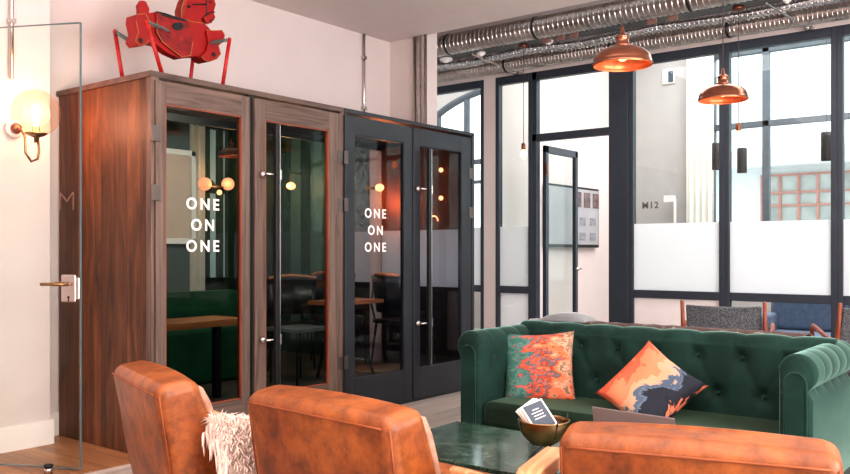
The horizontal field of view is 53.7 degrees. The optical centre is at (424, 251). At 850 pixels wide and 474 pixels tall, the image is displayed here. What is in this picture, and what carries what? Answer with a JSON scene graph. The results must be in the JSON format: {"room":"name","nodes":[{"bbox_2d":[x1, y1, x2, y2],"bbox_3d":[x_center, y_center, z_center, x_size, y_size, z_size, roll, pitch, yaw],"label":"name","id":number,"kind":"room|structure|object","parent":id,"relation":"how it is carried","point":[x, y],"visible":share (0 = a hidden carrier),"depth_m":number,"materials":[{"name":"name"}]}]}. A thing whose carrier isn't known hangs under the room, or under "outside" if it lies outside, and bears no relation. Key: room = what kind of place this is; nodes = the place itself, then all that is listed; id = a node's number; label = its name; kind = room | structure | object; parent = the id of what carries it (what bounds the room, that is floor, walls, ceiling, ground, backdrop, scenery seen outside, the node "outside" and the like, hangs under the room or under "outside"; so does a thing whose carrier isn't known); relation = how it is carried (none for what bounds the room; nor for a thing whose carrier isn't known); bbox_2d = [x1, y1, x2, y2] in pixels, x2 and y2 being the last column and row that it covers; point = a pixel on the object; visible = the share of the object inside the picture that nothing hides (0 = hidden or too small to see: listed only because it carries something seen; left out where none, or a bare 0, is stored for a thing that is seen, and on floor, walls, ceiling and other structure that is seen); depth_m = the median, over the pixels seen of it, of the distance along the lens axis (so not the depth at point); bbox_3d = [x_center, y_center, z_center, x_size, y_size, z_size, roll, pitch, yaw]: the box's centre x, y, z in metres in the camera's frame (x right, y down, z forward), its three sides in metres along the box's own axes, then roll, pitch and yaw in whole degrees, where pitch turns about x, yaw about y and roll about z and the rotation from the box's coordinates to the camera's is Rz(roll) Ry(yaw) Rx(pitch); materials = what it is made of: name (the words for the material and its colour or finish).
{"room":"common room","nodes":[
{"label":"common room","id":0,"kind":"room"},
{"bbox_2d":[0,0,49,427],"bbox_3d":[-4.217,-0.435,3.446,0.210,3.390,5.420,0,0,38],"label":"wall pier","id":1,"kind":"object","parent":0,"point":[24,185],"visible":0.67,"depth_m":5.38,"materials":[{"name":"paint"}]},
{"bbox_2d":[7,0,15,79],"bbox_3d":[-2.606,-1.610,5.295,0.036,1.040,0.044,0,0,38],"label":"conduit pipe","id":2,"kind":"object","parent":1,"relation":"attached to","point":[11,21],"visible":1,"depth_m":5.28,"materials":[{"name":"silver metal"}]},
{"bbox_2d":[5,104,47,162],"bbox_3d":[-2.438,-0.781,5.240,0.333,0.457,0.290,0,0,38],"label":"wall light","id":3,"kind":"object","parent":1,"relation":"attached to","point":[14,128],"visible":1,"depth_m":5.22,"materials":[{"name":"gold metal"}]},
{"bbox_2d":[0,419,53,453],"bbox_3d":[-4.120,1.180,3.383,0.022,0.160,5.440,0,0,38],"label":"baseboard","id":4,"kind":"structure","parent":1,"relation":"attached to","point":[41,433],"depth_m":5.37,"materials":[{"name":"white paint"}]},
{"bbox_2d":[166,121,189,291],"bbox_3d":[-2.638,-0.515,6.910,0.080,3.230,1.620,0,0,38],"label":"wall snug partition","id":5,"kind":"structure","parent":0,"point":[177,133],"depth_m":7.42,"materials":[{"name":"paint"}]},
{"bbox_2d":[166,148,195,243],"bbox_3d":[-2.228,-0.485,7.290,0.033,0.830,0.562,0,0,38],"label":"framed picture","id":6,"kind":"object","parent":5,"relation":"attached to","point":[180,164],"visible":0.45,"depth_m":7.38,"materials":[{"name":"white paint"}]},
{"bbox_2d":[193,124,222,289],"bbox_3d":[-3.514,-0.435,8.727,0.100,3.390,3.600,0,0,38],"label":"wall","id":7,"kind":"structure","parent":0,"point":[208,286],"depth_m":9.94,"materials":[{"name":"paint"}]},
{"bbox_2d":[205,126,227,282],"bbox_3d":[-2.378,-0.570,10.021,0.070,1.860,0.649,0,0,38],"label":"window","id":8,"kind":"structure","parent":7,"relation":"in","point":[214,137],"depth_m":9.91,"materials":[{"name":"teal"}]},
{"bbox_2d":[190,124,204,290],"bbox_3d":[-2.655,-0.215,9.449,0.059,2.450,0.396,0,0,38],"label":"curtain","id":9,"kind":"object","parent":8,"relation":"hanging from","point":[197,133],"visible":0.2,"depth_m":9.53,"materials":[{"name":"beige fabric"}]},
{"bbox_2d":[198,177,234,194],"bbox_3d":[-2.414,-0.760,9.678,0.202,0.215,0.476,0,0,38],"label":"wall light","id":10,"kind":"object","parent":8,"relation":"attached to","point":[204,183],"visible":1,"depth_m":9.62,"materials":[{"name":"glass"}]},
{"bbox_2d":[50,0,389,412],"bbox_3d":[-3.223,-0.435,5.005,0.150,3.390,9.100,0,0,38],"label":"wall","id":11,"kind":"structure","parent":0,"point":[273,50],"depth_m":7.07,"materials":[{"name":"paint"}]},
{"bbox_2d":[50,412,58,435],"bbox_3d":[-2.562,1.180,5.710,0.020,0.160,0.145,0,0,38],"label":"baseboard","id":12,"kind":"structure","parent":11,"relation":"attached to","point":[55,416],"depth_m":5.75,"materials":[{"name":"white paint"}]},
{"bbox_2d":[166,112,383,150],"bbox_3d":[-1.452,-1.038,7.098,0.045,0.055,3.320,0,0,38],"label":"rail","id":13,"kind":"object","parent":11,"relation":"attached to","point":[173,117],"depth_m":6.93,"materials":[{"name":"wood"}]},
{"bbox_2d":[361,34,366,111],"bbox_3d":[-0.596,-1.585,8.203,0.036,1.090,0.044,0,0,38],"label":"conduit pipe","id":14,"kind":"object","parent":11,"relation":"attached to","point":[363,57],"visible":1,"depth_m":8.19,"materials":[{"name":"silver metal"}]},
{"bbox_2d":[366,182,383,194],"bbox_3d":[-0.496,-0.645,8.492,0.098,0.140,0.260,0,0,-33],"label":"wall light","id":15,"kind":"object","parent":11,"relation":"attached to","point":[379,187],"visible":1,"depth_m":8.46,"materials":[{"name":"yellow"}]},
{"bbox_2d":[223,129,324,354],"bbox_3d":[-1.706,-0.485,9.526,1.760,3.290,0.108,0,0,38],"label":"wall","id":16,"kind":"structure","parent":0,"point":[288,345],"depth_m":9.51,"materials":[{"name":"paint"}]},
{"bbox_2d":[282,137,290,338],"bbox_3d":[-1.540,-0.240,9.315,0.146,2.400,0.040,0,0,38],"label":"drape","id":17,"kind":"object","parent":16,"relation":"hanging from","point":[286,142],"visible":0.62,"depth_m":9.31,"materials":[{"name":"fabric"}]},
{"bbox_2d":[291,138,300,339],"bbox_3d":[-1.420,-0.240,9.221,0.159,2.400,0.001,0,0,38],"label":"wall panel","id":18,"kind":"object","parent":16,"relation":"attached to","point":[295,143],"visible":0.54,"depth_m":9.21,"materials":[{"name":"paint"}]},
{"bbox_2d":[286,172,301,189],"bbox_3d":[-1.402,-0.761,9.049,0.097,0.188,0.209,0,0,38],"label":"wall light","id":19,"kind":"object","parent":18,"relation":"attached to","point":[290,185],"visible":1,"depth_m":8.99,"materials":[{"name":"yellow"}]},
{"bbox_2d":[301,140,309,340],"bbox_3d":[-1.303,-0.240,9.129,0.140,2.400,0.040,0,0,38],"label":"drape","id":20,"kind":"object","parent":16,"relation":"hanging from","point":[305,145],"visible":0.6,"depth_m":9.12,"materials":[{"name":"fabric"}]},
{"bbox_2d":[355,148,369,231],"bbox_3d":[-0.675,-0.675,8.750,0.800,0.930,0.058,0,0,38],"label":"trim","id":21,"kind":"structure","parent":16,"relation":"attached to","point":[362,156],"depth_m":8.70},
{"bbox_2d":[355,282,369,358],"bbox_3d":[-0.675,0.705,8.750,0.800,0.790,0.058,0,0,38],"label":"trim","id":22,"kind":"structure","parent":16,"relation":"attached to","point":[362,289],"depth_m":8.68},
{"bbox_2d":[355,232,369,281],"bbox_3d":[-0.675,0.050,8.750,0.800,0.520,0.058,0,0,38],"label":"trim","id":23,"kind":"structure","parent":16,"relation":"attached to","point":[362,257],"depth_m":8.69,"materials":[{"name":"paint"}]},
{"bbox_2d":[199,349,397,401],"bbox_3d":[-2.064,1.230,7.578,3.600,0.260,3.340,0,0,38],"label":"floor","id":24,"kind":"structure","parent":0,"point":[288,359],"depth_m":7.54,"materials":[{"name":"brown wood"}]},
{"bbox_2d":[166,289,236,384],"bbox_3d":[-2.191,0.720,6.833,0.440,0.760,1.850,0,0,38],"label":"bench","id":25,"kind":"object","parent":24,"relation":"on","point":[188,352],"visible":0.23,"depth_m":7.06,"materials":[{"name":"fabric"}]},
{"bbox_2d":[166,315,236,397],"bbox_3d":[-1.774,0.797,6.031,0.464,0.605,1.003,0,0,38],"label":"table","id":26,"kind":"object","parent":24,"relation":"on","point":[215,322],"visible":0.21,"depth_m":6.25,"materials":[{"name":"orange wood"}]},
{"bbox_2d":[266,324,324,385],"bbox_3d":[-1.064,0.865,7.087,0.380,0.470,0.400,0,0,38],"label":"side table","id":27,"kind":"object","parent":24,"relation":"on","point":[296,328],"visible":0.67,"depth_m":7.03,"materials":[{"name":"grey laminate"}]},
{"bbox_2d":[267,274,324,371],"bbox_3d":[-1.175,0.654,7.648,0.460,0.895,0.493,0,0,-22],"label":"dining chair","id":28,"kind":"object","parent":24,"relation":"on","point":[297,290],"visible":0.77,"depth_m":7.81,"materials":[{"name":"leather"}]},
{"bbox_2d":[310,271,366,365],"bbox_3d":[-0.864,0.634,8.256,0.460,0.895,0.493,0,0,-22],"label":"dining chair","id":29,"kind":"object","parent":24,"relation":"on","point":[320,285],"visible":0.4,"depth_m":8.33,"materials":[{"name":"black metal"}]},
{"bbox_2d":[308,298,383,377],"bbox_3d":[-0.698,0.762,7.488,0.340,0.674,0.623,0,0,38],"label":"table","id":30,"kind":"object","parent":24,"relation":"on","point":[357,300],"visible":0.68,"depth_m":7.48,"materials":[{"name":"orange wood"}]},
{"bbox_2d":[355,364,399,372],"bbox_3d":[-0.421,1.092,7.891,0.580,0.012,0.580,0,0,38],"label":"round rug","id":31,"kind":"object","parent":24,"relation":"on","point":[365,368],"visible":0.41,"depth_m":7.83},
{"bbox_2d":[370,272,435,363],"bbox_3d":[-0.225,0.634,7.792,0.493,0.895,0.460,0,0,-42],"label":"dining chair","id":32,"kind":"object","parent":31,"relation":"on","point":[386,286],"visible":0.57,"depth_m":7.67,"materials":[{"name":"black metal"}]},
{"bbox_2d":[355,33,436,359],"bbox_3d":[-1.121,-0.965,9.266,3.000,4.450,0.200,0,0,38],"label":"wall pier","id":33,"kind":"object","parent":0,"point":[401,52],"depth_m":8.40,"materials":[{"name":"paint"}]},
{"bbox_2d":[413,36,415,121],"bbox_3d":[-0.104,-0.435,8.313,0.036,3.390,0.044,0,0,38],"label":"conduit pipe","id":34,"kind":"object","parent":33,"relation":"attached to","point":[414,37],"visible":0.18,"depth_m":8.30,"materials":[{"name":"silver metal"}]},
{"bbox_2d":[417,35,420,122],"bbox_3d":[-0.059,-0.435,8.278,0.036,3.390,0.035,0,0,38],"label":"conduit pipe","id":35,"kind":"object","parent":33,"relation":"attached to","point":[418,36],"visible":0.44,"depth_m":8.26,"materials":[{"name":"metal"}]},
{"bbox_2d":[424,34,426,123],"bbox_3d":[0.005,-0.435,8.228,0.036,3.390,0.044,0,0,38],"label":"conduit pipe","id":36,"kind":"object","parent":33,"relation":"attached to","point":[425,35],"visible":0.18,"depth_m":8.22,"materials":[{"name":"silver metal"}]},
{"bbox_2d":[251,0,597,41],"bbox_3d":[-0.843,-2.510,3.139,11.200,0.760,9.100,0,0,38],"label":"ceiling","id":37,"kind":"structure","parent":0,"point":[385,20],"depth_m":7.47,"materials":[{"name":"paint"}]},
{"bbox_2d":[218,139,236,157],"bbox_3d":[-1.908,-1.534,8.263,0.258,1.193,0.258,0,0,38],"label":"pendant lamp","id":38,"kind":"object","parent":37,"relation":"hanging from","point":[230,152],"visible":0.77,"depth_m":8.18,"materials":[{"name":"orange metal"}]},
{"bbox_2d":[592,0,652,71],"bbox_3d":[1.171,-1.617,4.979,0.354,1.027,0.354,0,0,38],"label":"pendant lamp","id":39,"kind":"object","parent":37,"relation":"hanging from","point":[623,56],"visible":1,"depth_m":4.94,"materials":[{"name":"orange metal"}]},
{"bbox_2d":[697,0,748,104],"bbox_3d":[2.166,-1.615,6.104,0.354,1.029,0.354,0,0,38],"label":"pendant lamp","id":40,"kind":"object","parent":37,"relation":"hanging from","point":[723,92],"visible":1,"depth_m":6.07,"materials":[{"name":"orange metal"}]},
{"bbox_2d":[0,373,849,473],"bbox_3d":[1.754,1.309,4.343,8.600,0.102,14.200,0,0,38],"label":"floor","id":41,"kind":"structure","parent":0,"point":[65,452],"depth_m":5.22,"materials":[{"name":"brown wood"}]},
{"bbox_2d":[0,22,81,469],"bbox_3d":[-2.385,-0.036,4.914,0.830,2.572,0.150,0,0,12],"label":"door","id":42,"kind":"structure","parent":41,"relation":"on","point":[71,284],"depth_m":4.83,"materials":[{"name":"clear glass"}]},
{"bbox_2d":[43,463,52,473],"bbox_3d":[-2.136,1.230,4.763,0.050,0.056,0.050,0,0,38],"label":"door stop","id":43,"kind":"object","parent":41,"relation":"on","point":[47,467],"visible":1,"depth_m":4.75,"materials":[{"name":"silver metal"}]},
{"bbox_2d":[112,360,234,473],"bbox_3d":[-0.746,0.848,3.346,0.855,0.823,0.858,0,0,-32],"label":"armchair","id":44,"kind":"object","parent":41,"relation":"on","point":[162,410],"visible":0.7,"depth_m":2.93,"materials":[{"name":"orange leather"}]},
{"bbox_2d":[201,410,258,473],"bbox_3d":[-0.674,0.741,3.194,0.503,0.396,0.761,0,0,-32],"label":"sheepskin","id":45,"kind":"object","parent":44,"relation":"on","point":[227,436],"visible":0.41,"depth_m":2.85,"materials":[{"name":"fur"}]},
{"bbox_2d":[56,70,343,452],"bbox_3d":[-1.536,0.080,6.048,1.198,2.360,1.697,0,0,38],"label":"booth","id":46,"kind":"object","parent":41,"relation":"on","point":[124,117],"visible":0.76,"depth_m":5.53,"materials":[{"name":"brown wood"}]},
{"bbox_2d":[113,0,231,84],"bbox_3d":[-1.670,-1.455,5.576,0.478,0.708,0.732,0,0,38],"label":"horse","id":47,"kind":"object","parent":46,"relation":"on","point":[185,34],"visible":0.98,"depth_m":5.55},
{"bbox_2d":[247,385,489,473],"bbox_3d":[-0.068,0.848,2.823,0.858,0.823,0.855,0,0,43],"label":"armchair","id":48,"kind":"object","parent":41,"relation":"on","point":[295,429],"visible":1,"depth_m":2.47,"materials":[{"name":"orange leather"}]},
{"bbox_2d":[266,108,473,404],"bbox_3d":[-0.489,0.080,7.384,1.198,2.360,1.783,0,0,38],"label":"booth","id":49,"kind":"object","parent":41,"relation":"on","point":[433,259],"visible":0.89,"depth_m":7.33,"materials":[{"name":"grey paint"}]},
{"bbox_2d":[680,300,774,330],"bbox_3d":[2.467,0.822,6.879,0.740,0.881,0.716,0,0,24],"label":"lounge chair","id":50,"kind":"object","parent":41,"relation":"on","point":[744,318],"visible":0.3,"depth_m":6.58,"materials":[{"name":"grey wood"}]},
{"bbox_2d":[762,302,849,336],"bbox_3d":[4.328,0.850,8.583,1.780,0.820,0.850,0,0,38],"label":"sofa","id":51,"kind":"object","parent":41,"relation":"on","point":[786,317],"visible":0.15,"depth_m":8.97,"materials":[{"name":"blue fabric"}]},
{"bbox_2d":[809,303,849,372],"bbox_3d":[3.472,0.822,6.574,0.740,0.881,0.716,0,0,10],"label":"lounge chair","id":52,"kind":"object","parent":41,"relation":"on","point":[842,332],"visible":0.32,"depth_m":6.35,"materials":[{"name":"brown wood"}]},
{"bbox_3d":[0.995,1.256,4.430,3.100,0.008,3.800,0,0,38],"label":"rug","id":53,"kind":"object","parent":41,"relation":"on","visible":0},
{"bbox_2d":[430,421,559,473],"bbox_3d":[0.485,1.050,3.495,1.350,0.420,0.660,0,0,38],"label":"coffee table","id":54,"kind":"object","parent":53,"relation":"on","point":[488,449],"visible":0.32,"depth_m":3.61,"materials":[{"name":"green stone"}]},
{"bbox_2d":[518,413,569,457],"bbox_3d":[0.486,0.752,3.431,0.212,0.174,0.212,0,0,38],"label":"bowl","id":55,"kind":"object","parent":54,"relation":"on","point":[543,435],"visible":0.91,"depth_m":3.36,"materials":[{"name":"gold metal"}]},
{"bbox_2d":[515,398,533,422],"bbox_3d":[0.457,0.682,3.479,0.145,0.142,0.082,0,0,38],"label":"leaflet","id":56,"kind":"object","parent":55,"relation":"in","point":[517,412],"visible":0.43,"depth_m":3.49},
{"bbox_2d":[517,398,537,422],"bbox_3d":[0.461,0.678,3.464,0.140,0.134,0.084,0,0,45],"label":"leaflet","id":57,"kind":"object","parent":55,"relation":"in","point":[520,411],"visible":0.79,"depth_m":3.47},
{"bbox_2d":[520,398,556,424],"bbox_3d":[0.469,0.672,3.445,0.092,0.125,0.131,0,0,-35],"label":"leaflet","id":58,"kind":"object","parent":55,"relation":"in","point":[536,412],"visible":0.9,"depth_m":3.45,"materials":[{"name":"paper"}]},
{"bbox_2d":[592,406,674,424],"bbox_3d":[0.844,0.712,3.179,0.335,0.255,0.316,0,0,38],"label":"laptop","id":59,"kind":"object","parent":54,"relation":"on","point":[600,414],"visible":0.27,"depth_m":3.08,"materials":[{"name":"grey metal"}]},
{"bbox_2d":[529,318,573,322],"bbox_3d":[1.704,0.860,5.609,1.940,0.800,0.770,0,0,38],"label":"sofa","id":60,"kind":"object","parent":53,"relation":"on","point":[538,319],"visible":0.03,"depth_m":5.84,"materials":[{"name":"grey fabric"}]},
{"bbox_2d":[540,312,597,322],"bbox_3d":[1.005,0.445,5.820,0.393,0.059,0.200,0,0,38],"label":"cushion","id":61,"kind":"object","parent":60,"relation":"on","point":[564,316],"visible":1,"depth_m":5.75,"materials":[{"name":"fabric"}]},
{"bbox_2d":[574,321,812,336],"bbox_3d":[1.650,0.589,5.320,1.468,0.242,0.270,0,0,38],"label":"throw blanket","id":62,"kind":"object","parent":60,"relation":"on","point":[799,334],"visible":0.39,"depth_m":5.19,"materials":[{"name":"fabric"}]},
{"bbox_2d":[458,320,849,470],"bbox_3d":[1.258,0.858,4.850,2.065,0.804,0.853,0,0,38],"label":"sofa","id":63,"kind":"object","parent":53,"relation":"on","point":[768,383],"visible":0.67,"depth_m":4.74,"materials":[{"name":"green fabric"}]},
{"bbox_2d":[504,331,575,398],"bbox_3d":[0.711,0.725,5.250,0.481,0.466,0.206,0,0,16],"label":"cushion","id":64,"kind":"object","parent":63,"relation":"on","point":[538,366],"visible":0.92,"depth_m":5.19,"materials":[{"name":"fabric"}]},
{"bbox_2d":[485,396,778,433],"bbox_3d":[1.181,0.980,4.751,1.705,0.160,0.545,0,0,38],"label":"seat cushion","id":65,"kind":"object","parent":63,"relation":"on","point":[500,412],"depth_m":4.75,"materials":[{"name":"fabric"}]},
{"bbox_2d":[596,341,708,417],"bbox_3d":[1.257,0.765,4.682,0.308,0.509,0.554,0,0,-41],"label":"cushion","id":66,"kind":"object","parent":63,"relation":"on","point":[650,383],"visible":0.87,"depth_m":4.62,"materials":[{"name":"fabric"}]},
{"bbox_2d":[516,421,843,473],"bbox_3d":[0.784,0.848,2.371,0.862,0.823,0.855,0,0,22],"label":"armchair","id":67,"kind":"object","parent":53,"relation":"on","point":[586,447],"visible":1,"depth_m":2.02,"materials":[{"name":"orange leather"}]},
{"bbox_2d":[502,71,608,321],"bbox_3d":[1.834,-0.965,11.123,0.100,4.450,3.230,0,0,38],"label":"wall","id":68,"kind":"structure","parent":0,"point":[578,102],"depth_m":11.08,"materials":[{"name":"paint"}]},
{"bbox_2d":[549,183,598,247],"bbox_3d":[1.954,-0.465,11.129,0.082,0.810,1.427,0,0,38],"label":"notice board","id":69,"kind":"object","parent":68,"relation":"attached to","point":[560,196],"visible":0.66,"depth_m":11.01,"materials":[{"name":"paper"}]},
{"bbox_2d":[437,60,770,327],"bbox_3d":[4.294,-0.965,11.310,13.200,4.450,0.100,0,0,38],"label":"wall","id":70,"kind":"structure","parent":0,"point":[660,108],"depth_m":11.99,"materials":[{"name":"grey paint"}]},
{"bbox_2d":[437,89,480,183],"bbox_3d":[1.370,-1.155,13.578,4.019,3.230,0.120,0,0,38],"label":"window","id":71,"kind":"structure","parent":70,"relation":"in","point":[465,98],"depth_m":14.09,"materials":[{"name":"metal"}]},
{"bbox_2d":[642,202,658,208],"bbox_3d":[3.239,-0.674,12.072,0.245,0.098,0.002,0,0,38],"label":"room number","id":72,"kind":"object","parent":70,"relation":"attached to","point":[643,203],"visible":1,"depth_m":12.10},
{"bbox_2d":[662,69,674,84],"bbox_3d":[3.449,-2.478,11.885,0.180,0.200,0.038,0,0,38],"label":"wall box","id":73,"kind":"object","parent":70,"relation":"attached to","point":[668,76],"visible":1,"depth_m":11.87,"materials":[{"name":"plastic"}]},
{"bbox_2d":[686,56,713,222],"bbox_3d":[3.762,-0.825,11.485,0.388,3.930,0.079,0,0,38],"label":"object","id":74,"kind":"object","parent":70,"relation":"hanging from","point":[699,71],"visible":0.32,"depth_m":11.50,"materials":[{"name":"beige fabric"}]},
{"bbox_2d":[714,36,849,221],"bbox_3d":[6.700,-1.115,9.411,7.070,3.250,0.080,0,0,38],"label":"window","id":75,"kind":"structure","parent":70,"relation":"in","point":[766,123],"depth_m":11.08,"materials":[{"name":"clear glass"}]},
{"bbox_2d":[437,0,849,328],"bbox_3d":[2.278,-0.965,8.659,13.100,4.450,0.100,0,0,38],"label":"wall","id":76,"kind":"structure","parent":0,"point":[490,80],"depth_m":9.76,"materials":[{"name":"paint"}]},
{"bbox_2d":[437,80,483,328],"bbox_3d":[0.254,-0.380,10.234,1.170,3.280,0.080,0,0,38],"label":"window","id":77,"kind":"structure","parent":76,"relation":"in","point":[474,85],"depth_m":9.90,"materials":[{"name":"paint"}]},
{"bbox_2d":[472,53,522,75],"bbox_3d":[0.814,-2.086,9.333,0.688,0.172,0.084,0,0,-34],"label":"strut","id":78,"kind":"object","parent":76,"relation":"attached to","point":[518,73],"visible":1,"depth_m":9.31,"materials":[{"name":"silver metal"}]},
{"bbox_2d":[437,0,849,82],"bbox_3d":[2.536,-2.095,8.140,11.962,0.172,0.172,0,0,38],"label":"ventilation duct","id":79,"kind":"object","parent":78,"relation":"attached to","point":[834,12],"visible":0.45,"depth_m":8.14,"materials":[{"name":"metal"}]},
{"bbox_2d":[496,72,531,326],"bbox_3d":[1.033,-0.380,9.623,0.490,3.280,0.080,0,0,38],"label":"window","id":80,"kind":"structure","parent":76,"relation":"in","point":[513,244],"depth_m":9.63,"materials":[{"name":"paint"}]},
{"bbox_2d":[543,145,581,316],"bbox_3d":[1.600,0.025,9.730,0.111,2.450,0.772,0,0,38],"label":"door","id":81,"kind":"structure","parent":76,"relation":"in","point":[547,150],"depth_m":9.65,"materials":[{"name":"paint"}]},
{"bbox_2d":[532,63,608,318],"bbox_3d":[1.595,-0.380,9.182,0.940,3.280,0.080,0,0,38],"label":"door frame","id":82,"kind":"structure","parent":76,"relation":"attached to","point":[538,76],"depth_m":9.41,"materials":[{"name":"paint"}]},
{"bbox_2d":[609,71,628,322],"bbox_3d":[2.052,-0.380,8.824,0.220,3.280,0.100,0,0,38],"label":"column","id":83,"kind":"structure","parent":76,"relation":"attached to","point":[618,81],"depth_m":8.78,"materials":[{"name":"metal"}]},
{"bbox_2d":[629,43,723,326],"bbox_3d":[2.526,-0.380,8.452,0.985,3.280,0.080,0,0,38],"label":"window","id":84,"kind":"structure","parent":76,"relation":"in","point":[670,263],"depth_m":8.46,"materials":[{"name":"glass"}]},
{"bbox_2d":[724,26,836,337],"bbox_3d":[3.307,-0.380,7.840,1.000,3.280,0.080,0,0,38],"label":"window","id":85,"kind":"structure","parent":76,"relation":"in","point":[765,261],"depth_m":7.81,"materials":[{"name":"glass"}]},
{"bbox_2d":[764,1,814,31],"bbox_3d":[3.238,-2.086,7.432,0.688,0.172,0.084,0,0,-34],"label":"strut","id":86,"kind":"object","parent":76,"relation":"attached to","point":[807,28],"visible":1,"depth_m":7.41,"materials":[{"name":"silver metal"}]},
{"bbox_2d":[837,24,849,312],"bbox_3d":[4.094,-0.380,7.223,1.000,3.280,0.080,0,0,38],"label":"window","id":87,"kind":"structure","parent":76,"relation":"in","point":[843,225],"depth_m":7.48,"materials":[{"name":"paint"}]},
{"bbox_3d":[-0.188,1.310,11.648,5.730,0.100,5.100,0,0,38],"label":"floor","id":88,"kind":"structure","parent":0,"visible":0},
{"bbox_2d":[664,195,675,222],"bbox_3d":[3.467,0.235,11.704,0.270,2.050,0.240,0,0,38],"label":"stand","id":89,"kind":"object","parent":88,"relation":"on","point":[668,198],"visible":0.22,"depth_m":11.69,"materials":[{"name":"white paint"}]},
{"bbox_3d":[2.751,-3.215,9.343,13.200,0.150,5.100,0,0,38],"label":"ceiling","id":90,"kind":"structure","parent":0,"visible":0},
{"bbox_2d":[712,55,718,169],"bbox_3d":[3.605,-2.072,10.389,0.110,2.116,0.110,0,0,38],"label":"lamp","id":91,"kind":"object","parent":90,"relation":"hanging from","point":[715,146],"visible":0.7,"depth_m":10.35,"materials":[{"name":"black metal"}]},
{"bbox_2d":[737,147,746,172],"bbox_3d":[3.701,-2.026,9.806,0.110,2.208,0.110,0,0,38],"label":"lamp","id":92,"kind":"object","parent":90,"relation":"hanging from","point":[741,152],"visible":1,"depth_m":9.76,"materials":[{"name":"black metal"}]},
{"bbox_2d":[821,39,830,161],"bbox_3d":[4.241,-2.046,8.874,0.110,2.169,0.110,0,0,38],"label":"lamp","id":93,"kind":"object","parent":90,"relation":"hanging from","point":[825,136],"visible":0.83,"depth_m":8.84,"materials":[{"name":"black metal"}]},
{"bbox_3d":[5.196,-0.965,1.644,0.150,4.450,14.200,0,0,38],"label":"wall","id":94,"kind":"structure","parent":0,"visible":0},
{"bbox_2d":[437,0,752,56],"bbox_3d":[2.563,-2.270,7.394,11.003,0.230,0.230,0,0,38],"label":"ventilation duct","id":95,"kind":"object","parent":94,"relation":"attached to","point":[606,14],"visible":0.53,"depth_m":8.21,"materials":[{"name":"metal"}]},
{"bbox_2d":[437,0,782,61],"bbox_3d":[2.530,-2.217,7.724,11.450,0.045,0.200,0,0,38],"label":"cable tray","id":96,"kind":"object","parent":94,"relation":"attached to","point":[748,4],"visible":0.33,"depth_m":8.18,"materials":[{"name":"metal"}]},
{"bbox_2d":[439,57,452,62],"bbox_3d":[0.238,-2.171,9.522,0.150,0.045,0.150,0,0,38],"label":"ceiling fitting","id":97,"kind":"object","parent":96,"relation":"attached to","point":[442,59],"visible":1,"depth_m":9.48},
{"bbox_2d":[476,51,485,56],"bbox_3d":[0.615,-2.171,9.226,0.100,0.045,0.100,0,0,38],"label":"ceiling fitting","id":98,"kind":"object","parent":96,"relation":"attached to","point":[479,53],"visible":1,"depth_m":9.20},
{"bbox_2d":[519,43,527,158],"bbox_3d":[1.043,-1.590,8.891,0.100,1.210,0.100,0,0,38],"label":"pendant","id":99,"kind":"object","parent":96,"relation":"hanging from","point":[523,154],"visible":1,"depth_m":8.89,"materials":[{"name":"orange metal"}]},
{"bbox_2d":[521,143,525,149],"bbox_3d":[1.043,-1.117,8.891,0.043,0.075,0.044,0,0,38],"label":"socket","id":100,"kind":"object","parent":99,"relation":"attached to","point":[523,146],"depth_m":8.87,"materials":[{"name":"orange metal"}]},
{"bbox_2d":[542,37,550,43],"bbox_3d":[1.241,-2.190,8.591,0.100,0.100,0.031,0,0,38],"label":"junction box","id":101,"kind":"object","parent":96,"relation":"attached to","point":[547,39],"visible":0.51,"depth_m":8.58,"materials":[{"name":"brown plastic"}]},
{"bbox_2d":[556,35,564,40],"bbox_3d":[1.369,-2.190,8.491,0.100,0.100,0.031,0,0,38],"label":"junction box","id":102,"kind":"object","parent":96,"relation":"attached to","point":[560,37],"visible":0.46,"depth_m":8.48,"materials":[{"name":"brown plastic"}]},
{"bbox_2d":[569,32,577,38],"bbox_3d":[1.484,-2.190,8.401,0.100,0.100,0.031,0,0,38],"label":"junction box","id":103,"kind":"object","parent":96,"relation":"attached to","point":[571,35],"visible":0.52,"depth_m":8.38,"materials":[{"name":"brown plastic"}]},
{"bbox_2d":[646,18,656,24],"bbox_3d":[2.129,-2.190,7.895,0.100,0.100,0.031,0,0,38],"label":"junction box","id":104,"kind":"object","parent":96,"relation":"attached to","point":[649,21],"visible":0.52,"depth_m":7.88,"materials":[{"name":"brown plastic"}]},
{"bbox_2d":[667,14,677,21],"bbox_3d":[2.290,-2.190,7.769,0.100,0.100,0.031,0,0,38],"label":"junction box","id":105,"kind":"object","parent":96,"relation":"attached to","point":[674,17],"visible":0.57,"depth_m":7.76,"materials":[{"name":"brown plastic"}]},
{"bbox_2d":[733,5,743,141],"bbox_3d":[2.803,-1.590,7.511,0.100,1.210,0.100,0,0,38],"label":"pendant","id":106,"kind":"object","parent":96,"relation":"hanging from","point":[738,135],"visible":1,"depth_m":7.50,"materials":[{"name":"orange metal"}]},
{"bbox_2d":[736,123,740,130],"bbox_3d":[2.803,-1.117,7.511,0.043,0.075,0.044,0,0,38],"label":"socket","id":107,"kind":"object","parent":106,"relation":"attached to","point":[738,126],"depth_m":7.49,"materials":[{"name":"orange metal"}]},
{"bbox_2d":[437,0,848,70],"bbox_3d":[2.427,-2.165,8.009,11.972,0.140,0.142,0,0,38],"label":"flexible duct","id":108,"kind":"object","parent":94,"relation":"attached to","point":[763,11],"visible":0.5,"depth_m":8.19,"materials":[{"name":"metal"}]},
{"label":"outside","id":109,"kind":"structure","parent":0,"visible":0},
{"bbox_3d":[14.221,1.660,34.343,100.000,0.200,48.400,0,0,38],"label":"ground","id":110,"kind":"structure","parent":109,"visible":0},
{"bbox_2d":[474,143,849,227],"bbox_3d":[6.523,-0.640,26.146,46.000,4.400,2.800,0,0,38],"label":"facade","id":111,"kind":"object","parent":110,"relation":"on","point":[800,181],"visible":0.12,"depth_m":22.71,"materials":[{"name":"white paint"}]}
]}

